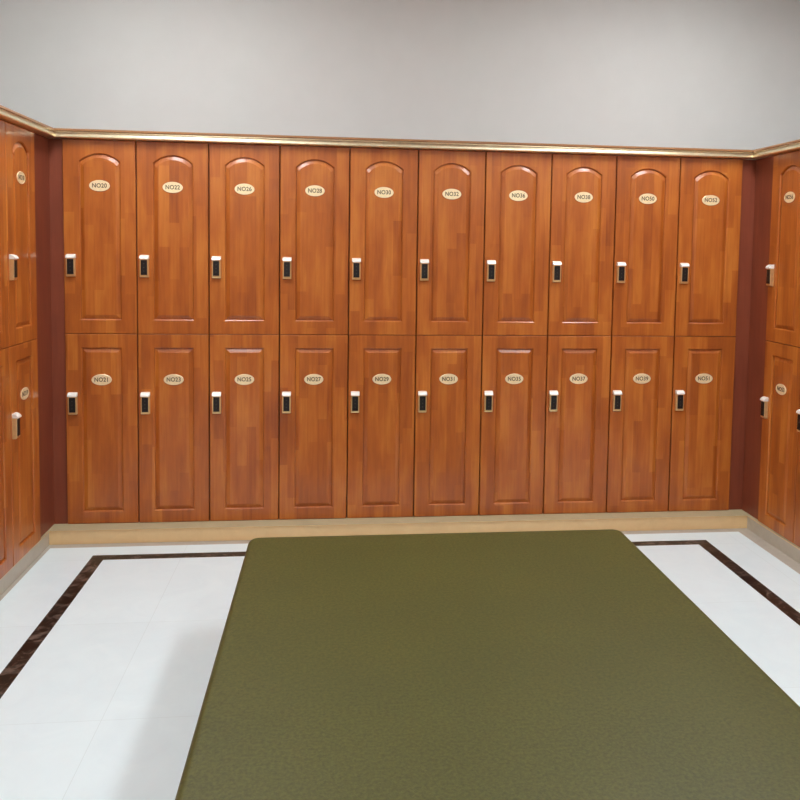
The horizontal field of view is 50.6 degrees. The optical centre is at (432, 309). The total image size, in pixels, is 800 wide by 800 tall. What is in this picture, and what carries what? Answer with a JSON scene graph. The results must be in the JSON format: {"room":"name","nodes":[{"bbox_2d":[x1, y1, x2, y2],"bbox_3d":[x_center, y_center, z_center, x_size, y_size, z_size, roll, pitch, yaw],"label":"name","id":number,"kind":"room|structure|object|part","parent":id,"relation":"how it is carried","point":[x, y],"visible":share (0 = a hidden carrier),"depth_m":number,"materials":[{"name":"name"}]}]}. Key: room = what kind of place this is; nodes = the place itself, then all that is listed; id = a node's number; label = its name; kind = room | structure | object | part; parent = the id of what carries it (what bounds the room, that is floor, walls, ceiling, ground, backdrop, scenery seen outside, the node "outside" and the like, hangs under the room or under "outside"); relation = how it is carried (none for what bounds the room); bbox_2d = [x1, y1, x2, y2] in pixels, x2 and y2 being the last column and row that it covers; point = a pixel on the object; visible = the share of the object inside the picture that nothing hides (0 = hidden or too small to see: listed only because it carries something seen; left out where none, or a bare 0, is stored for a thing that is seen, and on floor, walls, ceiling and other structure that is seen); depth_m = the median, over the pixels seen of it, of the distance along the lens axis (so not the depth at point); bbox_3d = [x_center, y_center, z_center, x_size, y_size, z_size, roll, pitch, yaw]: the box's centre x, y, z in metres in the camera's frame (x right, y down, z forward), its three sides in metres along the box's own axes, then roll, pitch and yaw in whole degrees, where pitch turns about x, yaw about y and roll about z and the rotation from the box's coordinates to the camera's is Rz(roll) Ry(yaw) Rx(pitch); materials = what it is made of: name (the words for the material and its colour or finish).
{"room":"changing room","nodes":[
{"label":"changing room","id":0,"kind":"room"},
{"bbox_2d":[0,0,799,149],"bbox_3d":[0.054,-0.498,5.521,5.645,3.600,0.150,0,4,-7],"label":"wall","id":1,"kind":"structure","parent":0,"point":[708,74],"depth_m":5.36,"materials":[{"name":"white paint"}]},
{"bbox_2d":[0,528,799,799],"bbox_3d":[0.480,1.573,1.782,5.645,0.001,7.650,0,4,-7],"label":"floor","id":2,"kind":"structure","parent":0,"point":[108,651],"depth_m":3.64,"materials":[{"name":"white tile"}]},
{"bbox_2d":[0,347,12,578],"bbox_3d":[-2.244,0.745,3.947,0.450,1.100,0.399,0,4,-7],"label":"locker","id":3,"kind":"object","parent":2,"relation":"on","point":[6,539],"visible":0.92,"depth_m":4.09,"materials":[{"name":"brown wood"}]},
{"bbox_3d":[-2.059,0.750,3.970,0.014,0.943,0.216,0,4,-7],"label":"raised panel","id":4,"kind":"part","parent":3,"relation":"part of","materials":[{"name":"orange wood"}]},
{"bbox_2d":[0,119,8,348],"bbox_3d":[-2.227,-0.349,3.870,0.450,1.092,0.399,0,4,-7],"label":"locker","id":5,"kind":"object","parent":3,"relation":"on","point":[4,328],"visible":1,"depth_m":4.04,"materials":[{"name":"brown wood"}]},
{"bbox_2d":[9,339,40,565],"bbox_3d":[-2.291,0.717,4.343,0.450,1.100,0.399,0,4,-7],"label":"locker","id":6,"kind":"object","parent":2,"relation":"on","point":[23,357],"visible":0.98,"depth_m":4.35,"materials":[{"name":"brown wood"}]},
{"bbox_2d":[5,121,36,346],"bbox_3d":[-2.273,-0.377,4.267,0.450,1.092,0.399,0,4,-7],"label":"locker","id":7,"kind":"object","parent":6,"relation":"on","point":[19,141],"visible":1,"depth_m":4.28,"materials":[{"name":"brown wood"}]},
{"bbox_3d":[-2.088,-0.379,4.290,0.014,0.930,0.216,0,4,-7],"label":"raised panel","id":8,"kind":"part","parent":7,"relation":"part of","materials":[{"name":"orange wood"}]},
{"bbox_3d":[-2.075,-0.666,4.269,0.003,0.063,0.112,0,4,-7],"label":"number plate","id":9,"kind":"part","parent":7,"relation":"part of","materials":[{"name":"gold metal"}]},
{"bbox_3d":[-2.106,0.722,4.367,0.014,0.943,0.216,0,4,-7],"label":"raised panel","id":10,"kind":"part","parent":6,"relation":"part of","materials":[{"name":"orange wood"}]},
{"bbox_3d":[-2.093,0.431,4.346,0.003,0.063,0.112,0,4,-7],"label":"number plate","id":11,"kind":"part","parent":6,"relation":"part of","materials":[{"name":"gold metal"}]},
{"bbox_2d":[34,133,67,536],"bbox_3d":[-2.114,0.150,4.669,0.090,2.193,0.284,0,4,-7],"label":"cabinet filler","id":12,"kind":"object","parent":2,"relation":"on","point":[48,154],"visible":0.9,"depth_m":4.75,"materials":[{"name":"brown wood"}]},
{"bbox_2d":[65,334,139,523],"bbox_3d":[-1.914,0.674,5.040,0.399,1.100,0.450,0,4,-7],"label":"locker","id":13,"kind":"object","parent":2,"relation":"on","point":[102,381],"visible":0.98,"depth_m":4.85,"materials":[{"name":"brown wood"}]},
{"bbox_2d":[62,139,137,333],"bbox_3d":[-1.897,-0.420,4.964,0.399,1.092,0.450,0,4,-7],"label":"locker","id":14,"kind":"object","parent":13,"relation":"on","point":[100,176],"visible":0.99,"depth_m":4.77,"materials":[{"name":"brown wood"}]},
{"bbox_3d":[-1.870,-0.696,4.751,0.112,0.063,0.003,0,4,-7],"label":"number plate","id":15,"kind":"part","parent":14,"relation":"part of","materials":[{"name":"gold metal"}]},
{"bbox_3d":[-1.874,-0.410,4.780,0.216,0.930,0.014,0,4,-7],"label":"raised panel","id":16,"kind":"part","parent":14,"relation":"part of","materials":[{"name":"orange wood"}]},
{"bbox_2d":[0,105,799,159],"bbox_3d":[0.036,-0.899,4.039,4.195,0.052,1.885,0,4,-7],"label":"crown molding","id":17,"kind":"structure","parent":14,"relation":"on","point":[6,114],"depth_m":4.87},
{"bbox_3d":[-1.887,0.401,4.827,0.112,0.063,0.003,0,4,-7],"label":"number plate","id":18,"kind":"part","parent":13,"relation":"part of","materials":[{"name":"gold metal"}]},
{"bbox_3d":[-1.891,0.691,4.856,0.216,0.943,0.014,0,4,-7],"label":"raised panel","id":19,"kind":"part","parent":13,"relation":"part of","materials":[{"name":"orange wood"}]},
{"bbox_2d":[138,334,209,521],"bbox_3d":[-1.517,0.677,5.087,0.399,1.100,0.450,0,4,-7],"label":"locker","id":20,"kind":"object","parent":2,"relation":"on","point":[174,369],"visible":1,"depth_m":4.90,"materials":[{"name":"brown wood"}]},
{"bbox_2d":[137,141,209,333],"bbox_3d":[-1.500,-0.417,5.011,0.399,1.092,0.450,0,4,-7],"label":"locker","id":21,"kind":"object","parent":20,"relation":"on","point":[173,235],"visible":1,"depth_m":4.82,"materials":[{"name":"brown wood"}]},
{"bbox_3d":[-1.472,-0.693,4.798,0.112,0.063,0.003,0,4,-7],"label":"number plate","id":22,"kind":"part","parent":21,"relation":"part of","materials":[{"name":"gold metal"}]},
{"bbox_3d":[-1.476,-0.407,4.827,0.216,0.930,0.014,0,4,-7],"label":"raised panel","id":23,"kind":"part","parent":21,"relation":"part of","materials":[{"name":"orange wood"}]},
{"bbox_3d":[-1.490,0.404,4.874,0.112,0.063,0.003,0,4,-7],"label":"number plate","id":24,"kind":"part","parent":20,"relation":"part of","materials":[{"name":"gold metal"}]},
{"bbox_3d":[-1.494,0.694,4.903,0.216,0.943,0.014,0,4,-7],"label":"raised panel","id":25,"kind":"part","parent":20,"relation":"part of","materials":[{"name":"orange wood"}]},
{"bbox_2d":[210,334,279,520],"bbox_3d":[-1.120,0.680,5.134,0.399,1.100,0.450,0,4,-7],"label":"locker","id":26,"kind":"object","parent":2,"relation":"on","point":[244,368],"visible":0.99,"depth_m":4.94,"materials":[{"name":"brown wood"}]},
{"bbox_2d":[209,143,279,333],"bbox_3d":[-1.103,-0.414,5.058,0.399,1.092,0.450,0,4,-7],"label":"locker","id":27,"kind":"object","parent":26,"relation":"on","point":[244,179],"visible":1,"depth_m":4.87,"materials":[{"name":"brown wood"}]},
{"bbox_3d":[-1.075,-0.690,4.845,0.112,0.063,0.003,0,4,-7],"label":"number plate","id":28,"kind":"part","parent":27,"relation":"part of","materials":[{"name":"gold metal"}]},
{"bbox_3d":[-1.079,-0.404,4.874,0.216,0.930,0.014,0,4,-7],"label":"raised panel","id":29,"kind":"part","parent":27,"relation":"part of","materials":[{"name":"orange wood"}]},
{"bbox_3d":[-1.093,0.407,4.921,0.112,0.063,0.003,0,4,-7],"label":"number plate","id":30,"kind":"part","parent":26,"relation":"part of","materials":[{"name":"gold metal"}]},
{"bbox_3d":[-1.097,0.697,4.950,0.216,0.943,0.014,0,4,-7],"label":"raised panel","id":31,"kind":"part","parent":26,"relation":"part of","materials":[{"name":"orange wood"}]},
{"bbox_2d":[279,334,347,519],"bbox_3d":[-0.723,0.683,5.181,0.399,1.100,0.450,0,4,-7],"label":"locker","id":32,"kind":"object","parent":2,"relation":"on","point":[313,405],"visible":1,"depth_m":4.99,"materials":[{"name":"brown wood"}]},
{"bbox_3d":[-0.695,0.410,4.968,0.112,0.063,0.003,0,4,-7],"label":"number plate","id":33,"kind":"part","parent":32,"relation":"part of","materials":[{"name":"gold metal"}]},
{"bbox_3d":[-0.700,0.700,4.997,0.216,0.943,0.014,0,4,-7],"label":"raised panel","id":34,"kind":"part","parent":32,"relation":"part of","materials":[{"name":"orange wood"}]},
{"bbox_2d":[280,145,349,334],"bbox_3d":[-0.705,-0.411,5.105,0.399,1.092,0.450,0,4,-7],"label":"locker","id":35,"kind":"object","parent":32,"relation":"on","point":[314,180],"visible":1,"depth_m":4.91,"materials":[{"name":"brown wood"}]},
{"bbox_3d":[-0.678,-0.687,4.892,0.112,0.063,0.003,0,4,-7],"label":"number plate","id":36,"kind":"part","parent":35,"relation":"part of","materials":[{"name":"gold metal"}]},
{"bbox_3d":[-0.682,-0.401,4.920,0.216,0.930,0.014,0,4,-7],"label":"raised panel","id":37,"kind":"part","parent":35,"relation":"part of","materials":[{"name":"orange wood"}]},
{"bbox_2d":[347,335,415,517],"bbox_3d":[-0.326,0.686,5.228,0.399,1.100,0.450,0,4,-7],"label":"locker","id":38,"kind":"object","parent":2,"relation":"on","point":[381,368],"visible":1,"depth_m":5.04,"materials":[{"name":"brown wood"}]},
{"bbox_3d":[-0.298,0.414,5.015,0.112,0.063,0.003,0,4,-7],"label":"number plate","id":39,"kind":"part","parent":38,"relation":"part of","materials":[{"name":"gold metal"}]},
{"bbox_3d":[-0.302,0.703,5.044,0.216,0.943,0.014,0,4,-7],"label":"raised panel","id":40,"kind":"part","parent":38,"relation":"part of","materials":[{"name":"orange wood"}]},
{"bbox_2d":[348,148,417,334],"bbox_3d":[-0.308,-0.408,5.152,0.399,1.092,0.450,0,4,-7],"label":"locker","id":41,"kind":"object","parent":38,"relation":"on","point":[383,193],"visible":1,"depth_m":4.96,"materials":[{"name":"brown wood"}]},
{"bbox_3d":[-0.281,-0.684,4.939,0.112,0.063,0.003,0,4,-7],"label":"number plate","id":42,"kind":"part","parent":41,"relation":"part of","materials":[{"name":"gold metal"}]},
{"bbox_3d":[-0.285,-0.398,4.967,0.216,0.930,0.014,0,4,-7],"label":"raised panel","id":43,"kind":"part","parent":41,"relation":"part of","materials":[{"name":"orange wood"}]},
{"bbox_2d":[0,509,799,595],"bbox_3d":[-0.022,1.342,4.389,4.975,0.080,2.275,0,4,-7],"label":"plinth","id":44,"kind":"object","parent":2,"relation":"on","point":[141,532],"visible":0.46,"depth_m":4.97,"materials":[{"name":"beige stone"}]},
{"bbox_2d":[413,335,481,516],"bbox_3d":[0.072,0.690,5.275,0.399,1.100,0.450,0,4,-7],"label":"locker","id":45,"kind":"object","parent":2,"relation":"on","point":[447,367],"visible":0.98,"depth_m":5.08,"materials":[{"name":"brown wood"}]},
{"bbox_3d":[0.095,0.706,5.091,0.216,0.943,0.014,0,4,-7],"label":"raised panel","id":46,"kind":"part","parent":45,"relation":"part of","materials":[{"name":"orange wood"}]},
{"bbox_3d":[0.099,0.417,5.062,0.112,0.063,0.003,0,4,-7],"label":"number plate","id":47,"kind":"part","parent":45,"relation":"part of","materials":[{"name":"gold metal"}]},
{"bbox_2d":[416,150,485,334],"bbox_3d":[0.089,-0.405,5.199,0.399,1.092,0.450,0,4,-7],"label":"locker","id":48,"kind":"object","parent":45,"relation":"on","point":[451,184],"visible":1,"depth_m":5.01,"materials":[{"name":"brown wood"}]},
{"bbox_3d":[0.112,-0.394,5.014,0.216,0.930,0.014,0,4,-7],"label":"raised panel","id":49,"kind":"part","parent":48,"relation":"part of","materials":[{"name":"orange wood"}]},
{"bbox_3d":[0.117,-0.681,4.986,0.112,0.063,0.003,0,4,-7],"label":"number plate","id":50,"kind":"part","parent":48,"relation":"part of","materials":[{"name":"gold metal"}]},
{"bbox_2d":[175,529,799,799],"bbox_3d":[0.149,1.284,2.817,1.689,0.420,2.058,0,4,-7],"label":"ottoman bench","id":51,"kind":"object","parent":2,"relation":"on","point":[564,664],"visible":1,"depth_m":2.47,"materials":[{"name":"green leather"}]},
{"bbox_2d":[478,335,546,514],"bbox_3d":[0.469,0.693,5.322,0.399,1.100,0.450,0,4,-7],"label":"locker","id":52,"kind":"object","parent":2,"relation":"on","point":[513,367],"visible":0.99,"depth_m":5.13,"materials":[{"name":"brown wood"}]},
{"bbox_3d":[0.492,0.709,5.138,0.216,0.943,0.014,0,4,-7],"label":"raised panel","id":53,"kind":"part","parent":52,"relation":"part of","materials":[{"name":"orange wood"}]},
{"bbox_3d":[0.496,0.420,5.109,0.112,0.063,0.003,0,4,-7],"label":"number plate","id":54,"kind":"part","parent":52,"relation":"part of","materials":[{"name":"gold metal"}]},
{"bbox_2d":[482,152,551,334],"bbox_3d":[0.486,-0.402,5.246,0.399,1.092,0.450,0,4,-7],"label":"locker","id":55,"kind":"object","parent":52,"relation":"on","point":[517,185],"visible":0.99,"depth_m":5.05,"materials":[{"name":"brown wood"}]},
{"bbox_3d":[0.510,-0.391,5.061,0.216,0.930,0.014,0,4,-7],"label":"raised panel","id":56,"kind":"part","parent":55,"relation":"part of","materials":[{"name":"orange wood"}]},
{"bbox_3d":[0.514,-0.677,5.032,0.112,0.063,0.003,0,4,-7],"label":"number plate","id":57,"kind":"part","parent":55,"relation":"part of","materials":[{"name":"gold metal"}]},
{"bbox_2d":[543,335,610,513],"bbox_3d":[0.866,0.696,5.369,0.399,1.100,0.450,0,4,-7],"label":"locker","id":58,"kind":"object","parent":2,"relation":"on","point":[577,367],"visible":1,"depth_m":5.18,"materials":[{"name":"brown wood"}]},
{"bbox_3d":[0.889,0.712,5.185,0.216,0.943,0.014,0,4,-7],"label":"raised panel","id":59,"kind":"part","parent":58,"relation":"part of","materials":[{"name":"orange wood"}]},
{"bbox_3d":[0.893,0.423,5.156,0.112,0.063,0.003,0,4,-7],"label":"number plate","id":60,"kind":"part","parent":58,"relation":"part of","materials":[{"name":"gold metal"}]},
{"bbox_2d":[547,154,616,335],"bbox_3d":[0.884,-0.399,5.293,0.399,1.092,0.450,0,4,-7],"label":"locker","id":61,"kind":"object","parent":58,"relation":"on","point":[583,187],"visible":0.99,"depth_m":5.10,"materials":[{"name":"brown wood"}]},
{"bbox_3d":[0.907,-0.388,5.108,0.216,0.930,0.014,0,4,-7],"label":"raised panel","id":62,"kind":"part","parent":61,"relation":"part of","materials":[{"name":"orange wood"}]},
{"bbox_3d":[0.911,-0.674,5.079,0.112,0.063,0.003,0,4,-7],"label":"number plate","id":63,"kind":"part","parent":61,"relation":"part of","materials":[{"name":"gold metal"}]},
{"bbox_2d":[606,336,673,512],"bbox_3d":[1.264,0.699,5.416,0.399,1.100,0.450,0,4,-7],"label":"locker","id":64,"kind":"object","parent":2,"relation":"on","point":[641,367],"visible":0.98,"depth_m":5.22,"materials":[{"name":"brown wood"}]},
{"bbox_3d":[1.287,0.715,5.231,0.216,0.943,0.014,0,4,-7],"label":"raised panel","id":65,"kind":"part","parent":64,"relation":"part of","materials":[{"name":"orange wood"}]},
{"bbox_3d":[1.291,0.426,5.203,0.112,0.063,0.003,0,4,-7],"label":"number plate","id":66,"kind":"part","parent":64,"relation":"part of","materials":[{"name":"gold metal"}]},
{"bbox_2d":[611,156,679,335],"bbox_3d":[1.281,-0.396,5.340,0.399,1.092,0.450,0,4,-7],"label":"locker","id":67,"kind":"object","parent":64,"relation":"on","point":[647,187],"visible":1,"depth_m":5.15,"materials":[{"name":"brown wood"}]},
{"bbox_3d":[1.304,-0.385,5.155,0.216,0.930,0.014,0,4,-7],"label":"raised panel","id":68,"kind":"part","parent":67,"relation":"part of","materials":[{"name":"orange wood"}]},
{"bbox_3d":[1.308,-0.671,5.126,0.112,0.063,0.003,0,4,-7],"label":"number plate","id":69,"kind":"part","parent":67,"relation":"part of","materials":[{"name":"gold metal"}]},
{"bbox_2d":[668,336,735,510],"bbox_3d":[1.661,0.702,5.463,0.399,1.100,0.450,0,4,-7],"label":"locker","id":70,"kind":"object","parent":2,"relation":"on","point":[703,366],"visible":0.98,"depth_m":5.27,"materials":[{"name":"brown wood"}]},
{"bbox_3d":[1.684,0.719,5.278,0.216,0.943,0.014,0,4,-7],"label":"raised panel","id":71,"kind":"part","parent":70,"relation":"part of","materials":[{"name":"orange wood"}]},
{"bbox_3d":[1.688,0.429,5.250,0.112,0.063,0.003,0,4,-7],"label":"number plate","id":72,"kind":"part","parent":70,"relation":"part of","materials":[{"name":"gold metal"}]},
{"bbox_2d":[674,157,742,335],"bbox_3d":[1.678,-0.392,5.386,0.399,1.092,0.450,0,4,-7],"label":"locker","id":73,"kind":"object","parent":70,"relation":"on","point":[710,189],"visible":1,"depth_m":5.19,"materials":[{"name":"brown wood"}]},
{"bbox_3d":[1.701,-0.382,5.202,0.216,0.930,0.014,0,4,-7],"label":"raised panel","id":74,"kind":"part","parent":73,"relation":"part of","materials":[{"name":"orange wood"}]},
{"bbox_3d":[1.705,-0.668,5.173,0.112,0.063,0.003,0,4,-7],"label":"number plate","id":75,"kind":"part","parent":73,"relation":"part of","materials":[{"name":"gold metal"}]},
{"bbox_2d":[729,156,773,519],"bbox_3d":[1.954,0.179,5.170,0.104,2.193,0.242,0,4,-7],"label":"cabinet filler","id":76,"kind":"object","parent":2,"relation":"on","point":[757,175],"visible":0.9,"depth_m":5.23,"materials":[{"name":"brown wood"}]},
{"bbox_2d":[758,341,799,542],"bbox_3d":[2.199,0.748,4.915,0.450,1.100,0.399,0,4,-7],"label":"locker","id":77,"kind":"object","parent":2,"relation":"on","point":[780,401],"visible":1,"depth_m":4.88,"materials":[{"name":"brown wood"}]},
{"bbox_3d":[2.014,0.751,4.892,0.014,0.943,0.216,0,4,-7],"label":"raised panel","id":78,"kind":"part","parent":77,"relation":"part of","materials":[{"name":"orange wood"}]},
{"bbox_3d":[2.010,0.460,4.872,0.003,0.063,0.112,0,4,-7],"label":"number plate","id":79,"kind":"part","parent":77,"relation":"part of","materials":[{"name":"gold metal"}]},
{"bbox_2d":[766,150,799,346],"bbox_3d":[2.216,-0.346,4.839,0.450,1.092,0.399,0,4,-7],"label":"locker","id":80,"kind":"object","parent":77,"relation":"on","point":[783,269],"visible":1,"depth_m":4.85,"materials":[{"name":"brown wood"}]},
{"bbox_3d":[2.031,-0.350,4.816,0.014,0.930,0.216,0,4,-7],"label":"raised panel","id":81,"kind":"part","parent":80,"relation":"part of","materials":[{"name":"orange wood"}]},
{"bbox_3d":[2.027,-0.637,4.796,0.003,0.063,0.112,0,4,-7],"label":"number plate","id":82,"kind":"part","parent":80,"relation":"part of","materials":[{"name":"gold metal"}]},
{"bbox_2d":[794,409,799,546],"bbox_3d":[2.245,0.777,4.519,0.450,1.100,0.399,0,4,-7],"label":"locker","id":83,"kind":"object","parent":2,"relation":"on","point":[797,501],"visible":1,"depth_m":4.68,"materials":[{"name":"brown wood"}]}
]}

